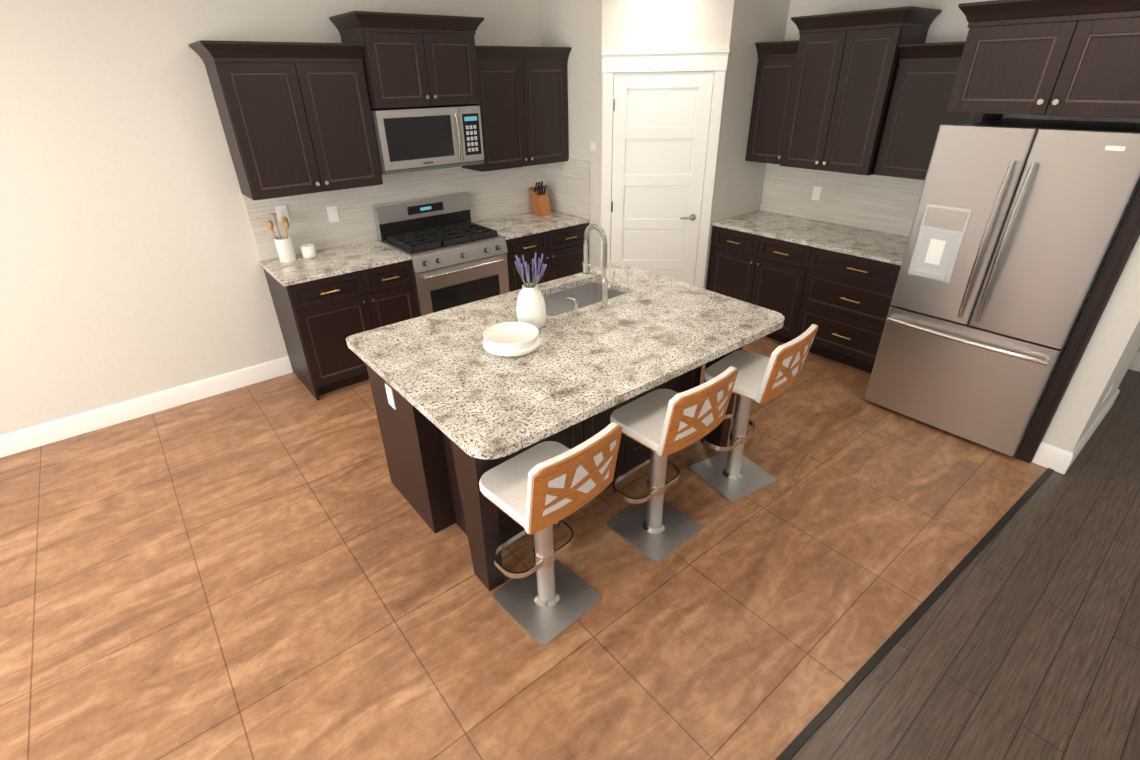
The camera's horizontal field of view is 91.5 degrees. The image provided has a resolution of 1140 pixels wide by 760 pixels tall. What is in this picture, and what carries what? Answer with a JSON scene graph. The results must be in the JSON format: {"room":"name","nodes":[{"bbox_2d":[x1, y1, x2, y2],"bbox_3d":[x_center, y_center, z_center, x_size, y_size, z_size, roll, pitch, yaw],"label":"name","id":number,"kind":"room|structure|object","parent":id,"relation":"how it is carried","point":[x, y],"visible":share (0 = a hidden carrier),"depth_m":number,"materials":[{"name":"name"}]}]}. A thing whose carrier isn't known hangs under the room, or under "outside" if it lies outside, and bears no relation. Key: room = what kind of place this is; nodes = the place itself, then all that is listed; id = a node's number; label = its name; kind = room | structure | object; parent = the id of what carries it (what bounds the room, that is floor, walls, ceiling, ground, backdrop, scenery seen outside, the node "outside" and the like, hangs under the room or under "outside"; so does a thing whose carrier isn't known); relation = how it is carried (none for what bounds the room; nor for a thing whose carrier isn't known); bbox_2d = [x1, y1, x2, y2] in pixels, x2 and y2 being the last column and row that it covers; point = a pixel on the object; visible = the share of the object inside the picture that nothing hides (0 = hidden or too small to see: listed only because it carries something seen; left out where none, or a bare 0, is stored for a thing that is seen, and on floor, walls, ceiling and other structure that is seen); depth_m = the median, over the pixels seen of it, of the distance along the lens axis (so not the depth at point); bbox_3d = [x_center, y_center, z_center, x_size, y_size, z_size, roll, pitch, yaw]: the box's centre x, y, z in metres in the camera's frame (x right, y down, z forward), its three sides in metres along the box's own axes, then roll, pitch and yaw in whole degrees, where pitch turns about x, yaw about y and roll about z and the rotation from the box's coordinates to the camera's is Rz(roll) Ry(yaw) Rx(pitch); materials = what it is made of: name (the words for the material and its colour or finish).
{"room":"kitchen","nodes":[
{"label":"kitchen","id":0,"kind":"room"},
{"bbox_2d":[0,0,541,434],"bbox_3d":[-2.197,-1.405,3.914,8.070,2.900,0.120,-22,35,-33],"label":"wall","id":1,"kind":"structure","parent":0,"point":[130,266],"depth_m":3.48,"materials":[{"name":"paint"}]},
{"bbox_2d":[371,105,483,174],"bbox_3d":[-1.118,-1.852,4.250,0.827,0.418,0.456,-22,35,-33],"label":"over-the-range microwave","id":2,"kind":"object","parent":1,"relation":"attached to","point":[413,139],"visible":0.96,"depth_m":4.10,"materials":[{"name":"silver metal"}]},
{"bbox_2d":[0,352,1139,473],"bbox_3d":[0.889,1.246,1.837,8.900,0.140,8.550,-22,35,-33],"label":"baseboard","id":3,"kind":"structure","parent":1,"relation":"attached to","point":[1056,459],"depth_m":3.80,"materials":[{"name":"white wood"}]},
{"bbox_2d":[0,336,1047,759],"bbox_3d":[-0.838,0.704,3.095,7.950,0.060,4.250,-22,35,-33],"label":"floor","id":4,"kind":"structure","parent":0,"point":[274,568],"depth_m":2.54,"materials":[{"name":"brown tile"}]},
{"bbox_2d":[189,11,589,399],"bbox_3d":[-1.053,-1.422,4.388,2.682,2.438,0.664,-22,35,-33],"label":"kitchen cabinets","id":5,"kind":"object","parent":4,"relation":"on","point":[297,122],"visible":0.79,"depth_m":3.99,"materials":[{"name":"brown wood"}]},
{"bbox_2d":[267,213,296,262],"bbox_3d":[-2.050,-1.017,3.954,0.148,0.346,0.142,-22,35,-33],"label":"utensil crock","id":6,"kind":"object","parent":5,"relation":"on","point":[285,249],"visible":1,"depth_m":3.94,"materials":[{"name":"white ceramic"}]},
{"bbox_2d":[275,205,289,222],"label":"switch plates","id":7,"kind":"object","parent":5,"relation":"attached to","point":[282,211],"depth_m":4.01,"materials":[{"name":"white plastic"}]},
{"bbox_2d":[300,244,315,258],"bbox_3d":[-1.929,-0.950,4.097,0.096,0.088,0.096,-22,35,-33],"label":"candle jar","id":8,"kind":"object","parent":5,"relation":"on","point":[308,251],"visible":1,"depth_m":4.07,"materials":[{"name":"wax"}]},
{"bbox_2d":[326,206,339,222],"label":"switch plates","id":9,"kind":"object","parent":5,"relation":"attached to","point":[332,211],"depth_m":4.23,"materials":[{"name":"white plastic"}]},
{"bbox_2d":[240,155,589,260],"bbox_3d":[-1.039,-1.383,4.440,2.627,0.490,0.638,-22,35,-33],"label":"backsplash","id":10,"kind":"structure","parent":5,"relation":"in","point":[498,194],"depth_m":4.53,"materials":[{"name":"tile"}]},
{"bbox_2d":[258,208,589,286],"bbox_3d":[-1.042,-1.151,4.559,2.647,0.029,0.637,-22,35,-33],"label":"countertop","id":11,"kind":"structure","parent":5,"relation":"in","point":[335,261],"depth_m":4.18,"materials":[{"name":"stone"}]},
{"bbox_2d":[529,181,551,215],"bbox_3d":[-0.278,-1.707,5.215,0.110,0.292,0.189,-22,35,-33],"label":"knife block","id":12,"kind":"object","parent":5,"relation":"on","point":[540,203],"visible":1,"depth_m":5.19,"materials":[{"name":"brown wood"}]},
{"bbox_2d":[373,192,508,316],"bbox_3d":[-1.023,-0.867,4.679,0.826,1.184,0.670,-22,35,-33],"label":"range","id":13,"kind":"object","parent":4,"relation":"on","point":[453,251],"visible":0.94,"depth_m":4.47,"materials":[{"name":"silver metal"}]},
{"bbox_2d":[479,422,622,645],"bbox_3d":[-0.083,0.571,2.254,0.441,0.954,0.450,-22,35,-33],"label":"bar stool","id":14,"kind":"object","parent":4,"relation":"on","point":[539,490],"visible":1,"depth_m":2.20,"materials":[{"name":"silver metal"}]},
{"bbox_2d":[346,224,784,590],"bbox_3d":[0.022,-0.072,3.005,1.930,1.362,1.340,-22,35,-33],"label":"kitchen island","id":15,"kind":"object","parent":4,"relation":"on","point":[460,410],"visible":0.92,"depth_m":2.69,"materials":[{"name":"beige stone"}]},
{"bbox_2d":[384,382,396,409],"bbox_3d":[-0.873,0.080,2.696,0.009,0.115,0.075,-22,35,-33],"label":"outlet","id":16,"kind":"object","parent":15,"relation":"attached to","point":[390,392],"depth_m":2.68,"materials":[{"name":"white plastic"}]},
{"bbox_2d":[346,263,784,459],"bbox_3d":[0.019,-0.260,2.902,1.930,0.038,1.340,-22,35,-33],"label":"island countertop","id":17,"kind":"structure","parent":15,"relation":"on","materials":[{"name":"stone"}]},
{"bbox_2d":[482,322,540,356],"bbox_3d":[-0.280,-0.192,2.662,0.278,0.080,0.278,-22,35,-33],"label":"plates","id":18,"kind":"object","parent":17,"relation":"on","point":[507,339],"visible":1,"depth_m":2.65,"materials":[{"name":"white ceramic"}]},
{"bbox_2d":[515,252,546,328],"bbox_3d":[-0.197,-0.447,2.810,0.164,0.383,0.172,-22,35,-33],"label":"vase","id":19,"kind":"object","parent":17,"relation":"on","point":[531,308],"visible":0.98,"depth_m":2.78,"materials":[{"name":"white ceramic"}]},
{"bbox_2d":[566,224,615,316],"bbox_3d":[0.088,-0.618,3.047,0.301,0.447,0.206,-22,35,-33],"label":"faucet","id":20,"kind":"object","parent":17,"relation":"on","point":[605,304],"depth_m":3.08,"materials":[{"name":"silver metal"}]},
{"bbox_2d":[607,366,738,561],"bbox_3d":[0.454,0.354,2.632,0.430,0.954,0.442,-22,35,-33],"label":"bar stool","id":21,"kind":"object","parent":4,"relation":"on","point":[652,525],"visible":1,"depth_m":2.60,"materials":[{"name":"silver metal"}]},
{"bbox_2d":[690,324,817,500],"bbox_3d":[0.968,0.141,3.006,0.451,0.954,0.465,-22,35,-33],"label":"bar stool","id":22,"kind":"object","parent":4,"relation":"on","point":[732,472],"visible":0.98,"depth_m":3.01,"materials":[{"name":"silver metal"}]},
{"bbox_2d":[706,0,1139,462],"bbox_3d":[2.232,-1.208,3.913,1.094,2.412,2.704,-22,35,-33],"label":"kitchen cabinets","id":23,"kind":"object","parent":4,"relation":"on","point":[852,112],"visible":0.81,"depth_m":3.97,"materials":[{"name":"brown wood"}]},
{"bbox_2d":[811,186,821,200],"label":"switch plates","id":24,"kind":"object","parent":23,"relation":"attached to","point":[816,194],"depth_m":4.79,"materials":[{"name":"white plastic"}]},
{"bbox_2d":[864,118,1139,455],"bbox_3d":[2.729,-0.622,3.473,1.158,1.790,0.897,-22,35,-33],"label":"refrigerator","id":25,"kind":"object","parent":4,"relation":"on","point":[1016,226],"visible":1,"depth_m":3.08,"materials":[{"name":"grey metal"}]},
{"bbox_2d":[541,0,789,288],"bbox_3d":[0.784,-2.126,5.134,1.420,2.900,1.460,-22,35,-33],"label":"wall","id":26,"kind":"structure","parent":0,"point":[588,31],"depth_m":4.48,"materials":[{"name":"paint"}]},
{"bbox_2d":[590,142,595,150],"label":"switch plates","id":27,"kind":"object","parent":26,"relation":"attached to","point":[592,144],"depth_m":4.73,"materials":[{"name":"white plastic"}]},
{"bbox_2d":[601,49,729,287],"bbox_3d":[0.748,-1.563,4.814,0.717,2.220,0.717,-22,35,-33],"label":"pantry door","id":28,"kind":"structure","parent":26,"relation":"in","point":[656,116],"depth_m":4.65,"materials":[{"name":"white wood"}]},
{"bbox_2d":[775,468,1053,759],"bbox_3d":[0.031,1.552,1.446,6.950,0.008,0.339,-22,35,-33],"label":"transition strip","id":29,"kind":"object","parent":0,"point":[799,741],"depth_m":2.31,"materials":[{"name":"black wood"}]},
{"bbox_2d":[784,0,1139,392],"bbox_3d":[2.276,-2.159,4.414,0.120,3.600,4.310,-22,35,-33],"label":"wall","id":30,"kind":"structure","parent":0,"point":[949,23],"depth_m":3.82,"materials":[{"name":"paint"}]},
{"bbox_2d":[790,369,1139,759],"bbox_3d":[0.891,1.306,1.959,9.400,0.077,8.670,-22,35,-33],"label":"floor","id":31,"kind":"structure","parent":0,"point":[1019,639],"depth_m":2.25,"materials":[{"name":"wood"}]},
{"bbox_2d":[1042,235,1139,452],"bbox_3d":[0.955,-0.332,1.114,9.200,3.600,0.140,-22,35,-33],"label":"wall","id":32,"kind":"structure","parent":0,"point":[1109,352],"depth_m":2.96,"materials":[{"name":"paint"}]},
{"bbox_2d":[1102,381,1114,402],"label":"switch plates","id":33,"kind":"object","parent":32,"relation":"attached to","point":[1111,385],"depth_m":3.17,"materials":[{"name":"white plastic"}]}
]}

